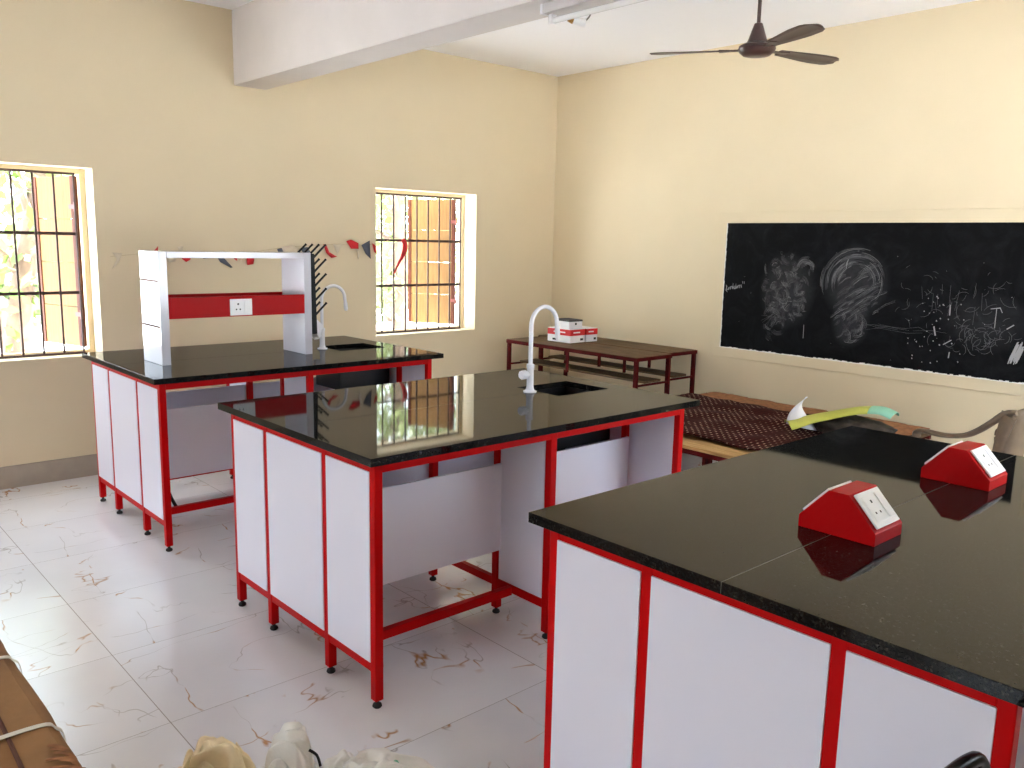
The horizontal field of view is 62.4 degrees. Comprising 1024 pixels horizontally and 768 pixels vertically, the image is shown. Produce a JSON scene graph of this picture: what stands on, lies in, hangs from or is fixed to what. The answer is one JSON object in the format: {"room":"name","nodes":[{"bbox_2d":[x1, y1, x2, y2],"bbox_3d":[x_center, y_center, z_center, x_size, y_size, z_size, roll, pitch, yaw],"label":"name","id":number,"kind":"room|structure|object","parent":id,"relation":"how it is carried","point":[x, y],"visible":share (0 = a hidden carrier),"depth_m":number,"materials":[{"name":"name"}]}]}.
{"room":"science classroom","nodes":[
{"label":"science classroom","id":0,"kind":"room"},
{"bbox_2d":[0,0,557,466],"bbox_3d":[-3.140,-0.991,5.218,9.800,3.287,0.250,-7,13,-41],"label":"wall","id":1,"kind":"structure","parent":0,"point":[142,97],"depth_m":6.06,"materials":[{"name":"beige paint"}]},
{"bbox_2d":[0,164,94,358],"bbox_3d":[-3.349,-0.790,5.441,1.048,1.201,0.578,-7,13,-41],"label":"window","id":2,"kind":"structure","parent":1,"relation":"in","point":[62,238],"depth_m":5.65,"materials":[{"name":"beige paint"}]},
{"bbox_2d":[0,454,97,489],"bbox_3d":[-3.087,0.577,5.383,9.300,0.142,0.008,-7,13,-41],"label":"baseboard","id":3,"kind":"structure","parent":1,"relation":"attached to","point":[14,476],"depth_m":5.46,"materials":[{"name":"grey paint"}]},
{"bbox_2d":[110,238,407,273],"bbox_3d":[-1.724,-0.960,6.337,2.429,0.300,0.104,-8,13,-44],"label":"bunting","id":4,"kind":"object","parent":1,"relation":"attached to","point":[353,245],"visible":0.79,"depth_m":6.57,"materials":[{"name":"multicoloured"}]},
{"bbox_2d":[376,189,463,333],"bbox_3d":[-0.973,-1.090,7.531,1.052,1.201,0.540,-7,13,-41],"label":"window","id":5,"kind":"structure","parent":1,"relation":"in","point":[428,276],"depth_m":7.75,"materials":[{"name":"beige paint"}]},
{"bbox_2d":[0,453,717,767],"bbox_3d":[-1.020,1.120,3.140,9.800,0.100,6.700,-7,13,-41],"label":"floor","id":6,"kind":"structure","parent":0,"point":[139,651],"depth_m":3.30,"materials":[{"name":"tile"}]},
{"bbox_2d":[0,640,85,767],"bbox_3d":[-1.507,1.052,2.031,0.751,0.379,1.860,-7,13,-41],"label":"box","id":7,"kind":"object","parent":6,"relation":"on","point":[30,737],"visible":1,"depth_m":2.12,"materials":[{"name":"brown cardboard"}]},
{"bbox_2d":[178,736,255,767],"bbox_3d":[-0.841,1.099,2.252,0.460,0.234,0.434,-7,13,-41],"label":"cloth bundle","id":8,"kind":"object","parent":6,"relation":"on","point":[210,752],"visible":1,"depth_m":2.29,"materials":[{"name":"beige fabric"}]},
{"bbox_2d":[82,336,443,551],"bbox_3d":[-1.488,0.257,5.202,1.766,0.900,1.185,-7,13,-41],"label":"lab bench","id":9,"kind":"object","parent":6,"relation":"on","point":[148,436],"visible":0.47,"depth_m":4.71,"materials":[{"name":"white laminate"}]},
{"bbox_2d":[139,250,312,365],"bbox_3d":[-1.629,-0.458,4.890,0.897,0.607,0.295,-7,13,-41],"label":"shelf rack","id":10,"kind":"object","parent":9,"relation":"on","point":[294,302],"visible":1,"depth_m":4.74,"materials":[{"name":"white laminate"}]},
{"bbox_2d":[168,292,304,318],"bbox_3d":[-1.629,-0.459,4.890,0.802,0.114,0.295,-7,13,-41],"label":"panel","id":11,"kind":"object","parent":10,"relation":"on","point":[207,305],"depth_m":4.80,"materials":[{"name":"red plastic"}]},
{"bbox_2d":[82,336,387,369],"bbox_3d":[-1.677,-0.213,5.347,1.766,0.028,0.592,-7,13,-41],"label":"countertop","id":12,"kind":"structure","parent":9,"relation":"on","point":[109,359],"depth_m":5.21,"materials":[{"name":"black stone"}]},
{"bbox_2d":[115,344,443,384],"bbox_3d":[-1.281,-0.132,4.913,1.766,0.028,0.592,-7,13,-41],"label":"countertop","id":13,"kind":"structure","parent":9,"relation":"on","point":[201,369],"depth_m":4.72,"materials":[{"name":"black stone"}]},
{"bbox_2d":[298,243,326,337],"bbox_3d":[-1.251,-0.532,5.218,0.110,0.661,0.270,-7,13,-41],"label":"drying rack","id":14,"kind":"object","parent":9,"relation":"on","point":[316,325],"visible":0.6,"depth_m":5.11,"materials":[{"name":"black plastic"}]},
{"bbox_2d":[312,320,322,337],"bbox_3d":[-1.222,-0.350,5.214,0.045,0.122,0.145,-7,13,-41],"label":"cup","id":15,"kind":"object","parent":14,"relation":"on","point":[317,325],"depth_m":5.16,"materials":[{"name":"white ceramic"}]},
{"bbox_2d":[313,284,347,349],"bbox_3d":[-1.153,-0.430,5.387,0.247,0.409,0.064,-7,13,-41],"label":"tap","id":16,"kind":"object","parent":9,"relation":"on","point":[322,346],"visible":0.84,"depth_m":5.35,"materials":[{"name":"white metal"}]},
{"bbox_2d":[313,328,327,349],"bbox_3d":[-1.214,-0.289,5.358,0.092,0.136,0.064,-7,13,-41],"label":"tap","id":17,"kind":"object","parent":16,"relation":"on","point":[322,346],"depth_m":5.35,"materials":[{"name":"white metal"}]},
{"bbox_2d":[316,347,388,388],"bbox_3d":[-1.049,0.128,5.580,0.364,0.696,0.309,-7,13,-41],"label":"sink","id":18,"kind":"object","parent":9,"relation":"in","point":[376,376],"depth_m":5.44,"materials":[{"name":"black plastic"}]},
{"bbox_2d":[264,722,434,767],"bbox_3d":[-0.397,1.074,2.279,0.462,0.293,0.471,-7,13,-41],"label":"woven sack","id":19,"kind":"object","parent":6,"relation":"on","point":[291,746],"visible":1,"depth_m":2.27,"materials":[{"name":"white plastic"}]},
{"bbox_2d":[309,749,321,766],"bbox_3d":[-0.528,1.002,2.270,0.039,0.044,0.017,4,10,18],"label":"print","id":20,"kind":"object","parent":19,"relation":"attached to","point":[312,763],"depth_m":2.27,"materials":[{"name":"grey"}]},
{"bbox_2d":[218,368,699,708],"bbox_3d":[-0.200,0.520,3.798,1.766,0.900,1.185,-7,13,-41],"label":"lab bench","id":21,"kind":"object","parent":6,"relation":"on","point":[341,496],"visible":0.84,"depth_m":3.40,"materials":[{"name":"black stone"}]},
{"bbox_2d":[218,368,602,433],"bbox_3d":[-0.390,0.049,3.943,1.766,0.028,0.592,-7,13,-41],"label":"countertop","id":22,"kind":"structure","parent":21,"relation":"on","point":[275,413],"depth_m":3.76,"materials":[{"name":"black stone"}]},
{"bbox_2d":[284,382,699,467],"bbox_3d":[0.007,0.130,3.509,1.766,0.028,0.592,-7,13,-41],"label":"countertop","id":23,"kind":"structure","parent":21,"relation":"on","point":[375,440],"depth_m":3.29,"materials":[{"name":"black stone"}]},
{"bbox_2d":[518,305,559,392],"bbox_3d":[0.136,-0.170,3.993,0.247,0.409,0.064,-7,13,-41],"label":"tap","id":24,"kind":"object","parent":21,"relation":"on","point":[529,374],"visible":1,"depth_m":3.95,"materials":[{"name":"white metal"}]},
{"bbox_2d":[518,364,536,392],"bbox_3d":[0.075,-0.028,3.965,0.092,0.136,0.064,-7,13,-41],"label":"tap","id":25,"kind":"object","parent":24,"relation":"on","point":[529,374],"depth_m":3.96,"materials":[{"name":"white metal"}]},
{"bbox_2d":[536,386,609,450],"bbox_3d":[0.239,0.390,4.176,0.364,0.696,0.309,-7,13,-41],"label":"sink","id":26,"kind":"object","parent":21,"relation":"in","point":[563,443],"depth_m":4.13,"materials":[{"name":"black plastic"}]},
{"bbox_2d":[506,336,671,393],"bbox_3d":[0.601,0.051,7.151,0.435,0.750,1.490,-7,13,-41],"label":"school desk","id":27,"kind":"object","parent":6,"relation":"on","point":[636,356],"visible":0.72,"depth_m":6.92,"materials":[{"name":"brown wood"}]},
{"bbox_2d":[548,326,584,342],"bbox_3d":[0.473,-0.433,7.395,0.187,0.119,0.272,-8,13,-43],"label":"carton","id":28,"kind":"object","parent":27,"relation":"on","point":[566,335],"visible":0.8,"depth_m":7.30,"materials":[{"name":"red"}]},
{"bbox_2d":[559,318,582,328],"bbox_3d":[0.492,-0.527,7.361,0.154,0.078,0.194,-6,12,-36],"label":"carton","id":29,"kind":"object","parent":28,"relation":"on","point":[565,323],"visible":0.87,"depth_m":7.30,"materials":[{"name":"grey cardboard"}]},
{"bbox_2d":[538,334,696,392],"bbox_3d":[0.880,0.002,7.479,0.378,0.750,1.510,-7,13,-41],"label":"school desk","id":30,"kind":"object","parent":6,"relation":"on","point":[675,351],"visible":0.56,"depth_m":7.18,"materials":[{"name":"brown wood"}]},
{"bbox_2d":[582,326,597,341],"bbox_3d":[0.633,-0.446,7.490,0.137,0.119,0.212,-6,12,-39],"label":"carton","id":31,"kind":"object","parent":30,"relation":"on","point":[590,332],"visible":0.46,"depth_m":7.41,"materials":[{"name":"red"}]},
{"bbox_2d":[682,434,754,465],"bbox_3d":[1.091,0.539,5.269,0.394,0.430,1.770,-7,13,-41],"label":"bench","id":32,"kind":"object","parent":6,"relation":"on","point":[711,449],"visible":0.06,"depth_m":4.97,"materials":[{"name":"brown wood"}]},
{"bbox_2d":[528,426,1023,767],"bbox_3d":[1.086,0.775,2.436,1.766,0.900,1.185,-7,13,-41],"label":"lab bench","id":33,"kind":"object","parent":6,"relation":"on","point":[694,622],"visible":0.94,"depth_m":1.92,"materials":[{"name":"black stone"}]},
{"bbox_2d":[528,426,1013,593],"bbox_3d":[0.897,0.305,2.580,1.766,0.028,0.592,-7,13,-41],"label":"countertop","id":34,"kind":"structure","parent":33,"relation":"on","point":[705,526],"depth_m":2.31,"materials":[{"name":"black stone"}]},
{"bbox_2d":[798,480,901,546],"bbox_3d":[0.847,0.312,2.114,0.146,0.110,0.197,-7,13,-41],"label":"box","id":35,"kind":"object","parent":33,"relation":"on","point":[856,511],"visible":1,"depth_m":2.06,"materials":[{"name":"red metal"}]},
{"bbox_2d":[861,493,888,522],"bbox_3d":[0.881,0.300,2.052,0.061,0.052,0.048,-7,13,-41],"label":"socket","id":36,"kind":"object","parent":35,"relation":"attached to","point":[873,507],"depth_m":2.05,"materials":[{"name":"white plastic"}]},
{"bbox_2d":[874,490,894,516],"bbox_3d":[0.918,0.295,2.084,0.026,0.052,0.048,-7,13,-41],"label":"rocker switch","id":37,"kind":"object","parent":35,"relation":"attached to","point":[879,497],"depth_m":2.08,"materials":[{"name":"white plastic"}]},
{"bbox_2d":[721,455,1023,707],"bbox_3d":[1.294,0.386,2.147,1.766,0.028,0.592,-7,13,-41],"label":"countertop","id":38,"kind":"structure","parent":33,"relation":"on","point":[943,597],"depth_m":1.76,"materials":[{"name":"black stone"}]},
{"bbox_2d":[921,441,1006,491],"bbox_3d":[1.391,0.242,2.598,0.146,0.110,0.197,-7,13,-41],"label":"box","id":39,"kind":"object","parent":33,"relation":"on","point":[970,464],"visible":1,"depth_m":2.55,"materials":[{"name":"red metal"}]},
{"bbox_2d":[976,449,997,471],"bbox_3d":[1.425,0.230,2.536,0.061,0.052,0.048,-7,13,-41],"label":"socket","id":40,"kind":"object","parent":39,"relation":"attached to","point":[985,460],"depth_m":2.53,"materials":[{"name":"white plastic"}]},
{"bbox_2d":[984,448,1001,468],"bbox_3d":[1.462,0.225,2.569,0.026,0.052,0.048,-7,13,-41],"label":"rocker switch","id":41,"kind":"object","parent":39,"relation":"attached to","point":[987,451],"depth_m":2.56,"materials":[{"name":"white plastic"}]},
{"bbox_2d":[908,433,930,438],"bbox_3d":[2.017,0.420,6.093,0.394,0.430,1.770,-7,13,-41],"label":"bench","id":42,"kind":"object","parent":6,"relation":"on","point":[924,436],"visible":0.08,"depth_m":5.47,"materials":[{"name":"brown wood"}]},
{"bbox_2d":[700,392,929,435],"bbox_3d":[2.012,0.202,6.056,0.530,0.012,1.719,-7,13,-41],"label":"cardboard sheet","id":43,"kind":"object","parent":42,"relation":"on","point":[903,429],"visible":0.31,"depth_m":6.23,"materials":[{"name":"brown cardboard"}]},
{"bbox_2d":[912,409,1023,455],"bbox_3d":[2.506,0.474,4.353,0.574,0.927,0.762,0,10,-9],"label":"armchair","id":44,"kind":"object","parent":6,"relation":"on","point":[1009,433],"visible":0.44,"depth_m":3.97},
{"bbox_2d":[945,751,990,767],"bbox_3d":[0.727,1.010,1.160,0.436,0.846,0.485,-7,13,-41],"label":"chair","id":45,"kind":"object","parent":6,"relation":"on","point":[972,759],"visible":1,"depth_m":1.29,"materials":[{"name":"black plastic"}]},
{"bbox_3d":[1.400,0.499,5.544,0.394,0.430,1.770,-7,13,-41],"label":"bench","id":46,"kind":"object","parent":6,"relation":"on","visible":0},
{"bbox_2d":[676,393,821,450],"bbox_3d":[1.471,0.240,5.637,1.257,0.031,1.643,-7,13,-41],"label":"woven mat","id":47,"kind":"object","parent":46,"relation":"on","point":[746,426],"visible":0.48,"depth_m":5.48,"materials":[{"name":"brown wicker"}]},
{"bbox_2d":[784,397,898,430],"bbox_3d":[1.996,0.209,5.159,0.660,0.207,0.252,6,10,25],"label":"sheet","id":48,"kind":"object","parent":47,"relation":"on","point":[797,418],"visible":1,"depth_m":5.15,"materials":[{"name":"green"}]},
{"bbox_2d":[813,415,897,433],"bbox_3d":[2.084,0.257,5.154,0.269,0.161,0.530,-7,13,-41],"label":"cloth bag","id":49,"kind":"object","parent":47,"relation":"on","point":[853,420],"visible":0.38,"depth_m":5.10,"materials":[{"name":"grey fabric"}]},
{"bbox_2d":[186,0,977,76],"bbox_3d":[-1.249,-2.059,2.336,11.300,0.150,7.400,-7,13,-41],"label":"ceiling","id":50,"kind":"structure","parent":0,"point":[628,34],"depth_m":6.13,"materials":[{"name":"white paint"}]},
{"bbox_2d":[232,0,553,89],"bbox_3d":[0.216,-1.927,3.700,0.238,0.500,6.200,-7,13,-41],"label":"ceiling beam","id":51,"kind":"structure","parent":50,"relation":"attached to","point":[276,43],"depth_m":4.88,"materials":[{"name":"white paint"}]},
{"bbox_2d":[567,15,590,27],"bbox_3d":[0.291,-1.674,3.841,0.170,0.095,0.112,4,10,16],"label":"holder","id":52,"kind":"object","parent":51,"relation":"attached to","point":[580,22],"visible":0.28,"depth_m":3.85,"materials":[{"name":"white plastic"}]},
{"bbox_2d":[540,0,646,25],"bbox_3d":[0.569,-1.561,3.334,0.094,0.085,1.232,-7,13,-41],"label":"tube light","id":53,"kind":"object","parent":51,"relation":"attached to","point":[557,11],"visible":1,"depth_m":3.63,"materials":[{"name":"plastic"}]},
{"bbox_2d":[650,0,838,64],"bbox_3d":[1.487,-2.104,4.835,0.947,0.471,1.053,-7,13,-41],"label":"ceiling fan","id":54,"kind":"object","parent":50,"relation":"hanging from","point":[757,45],"visible":1,"depth_m":4.76,"materials":[{"name":"brown metal"}]},
{"bbox_2d":[549,0,1023,456],"bbox_3d":[2.649,-0.988,5.930,0.250,3.287,6.450,-7,13,-41],"label":"wall","id":55,"kind":"structure","parent":0,"point":[924,109],"depth_m":6.43,"materials":[{"name":"beige paint"}]},
{"bbox_2d":[711,208,1023,396],"bbox_3d":[2.449,-0.645,6.006,0.012,1.155,2.380,-7,13,-41],"label":"trim","id":56,"kind":"structure","parent":55,"relation":"attached to","point":[989,214],"depth_m":5.99,"materials":[{"name":"beige paint"}]},
{"bbox_2d":[719,222,1023,383],"bbox_3d":[2.454,-0.639,6.000,0.012,0.992,2.241,-7,13,-41],"label":"blackboard","id":57,"kind":"object","parent":55,"relation":"attached to","point":[937,298],"visible":1,"depth_m":5.86,"materials":[{"name":"paint"}]},
{"label":"outside","id":58,"kind":"structure","parent":0,"visible":0},
{"bbox_2d":[0,260,456,353],"bbox_3d":[-9.671,-1.402,19.516,120.000,0.200,150.000,-7,13,-41],"label":"ground","id":59,"kind":"structure","parent":58,"point":[37,346],"depth_m":16.98,"materials":[{"name":"soil"}]},
{"bbox_2d":[0,172,54,343],"bbox_3d":[-7.804,-3.513,14.250,6.809,5.907,8.846,-7,13,-41],"label":"tree","id":60,"kind":"object","parent":59,"relation":"on","point":[3,302],"visible":0.02,"depth_m":14.19,"materials":[{"name":"green plant"}]},
{"bbox_2d":[0,171,73,353],"bbox_3d":[-4.794,-1.811,9.034,4.555,4.426,5.167,-7,13,-41],"label":"tree","id":61,"kind":"object","parent":59,"relation":"on","point":[26,249],"visible":0.09,"depth_m":8.45,"materials":[{"name":"green plant"}]},
{"bbox_2d":[7,226,76,315],"bbox_3d":[-11.402,-2.984,21.060,3.785,2.436,2.660,-7,13,-41],"label":"shrub","id":62,"kind":"object","parent":59,"relation":"on","point":[37,304],"visible":0.02,"depth_m":20.01,"materials":[{"name":"green plant"}]},
{"bbox_2d":[376,229,420,307],"bbox_3d":[-3.944,-3.537,25.053,3.729,2.520,2.658,-7,13,-41],"label":"shrub","id":63,"kind":"object","parent":59,"relation":"on","point":[378,265],"visible":0.02,"depth_m":23.99,"materials":[{"name":"green plant"}]},
{"bbox_2d":[376,194,457,328],"bbox_3d":[-1.421,-3.004,13.960,4.929,5.254,3.836,0,10,-10],"label":"tree","id":64,"kind":"object","parent":59,"relation":"on","point":[398,200],"visible":0.09,"depth_m":13.63,"materials":[{"name":"green plant"}]},
{"bbox_2d":[376,194,457,321],"bbox_3d":[-3.185,-5.055,21.374,7.377,6.793,6.422,-3,11,-25],"label":"tree","id":65,"kind":"object","parent":59,"relation":"on","point":[389,247],"visible":0.02,"depth_m":20.25,"materials":[{"name":"green plant"}]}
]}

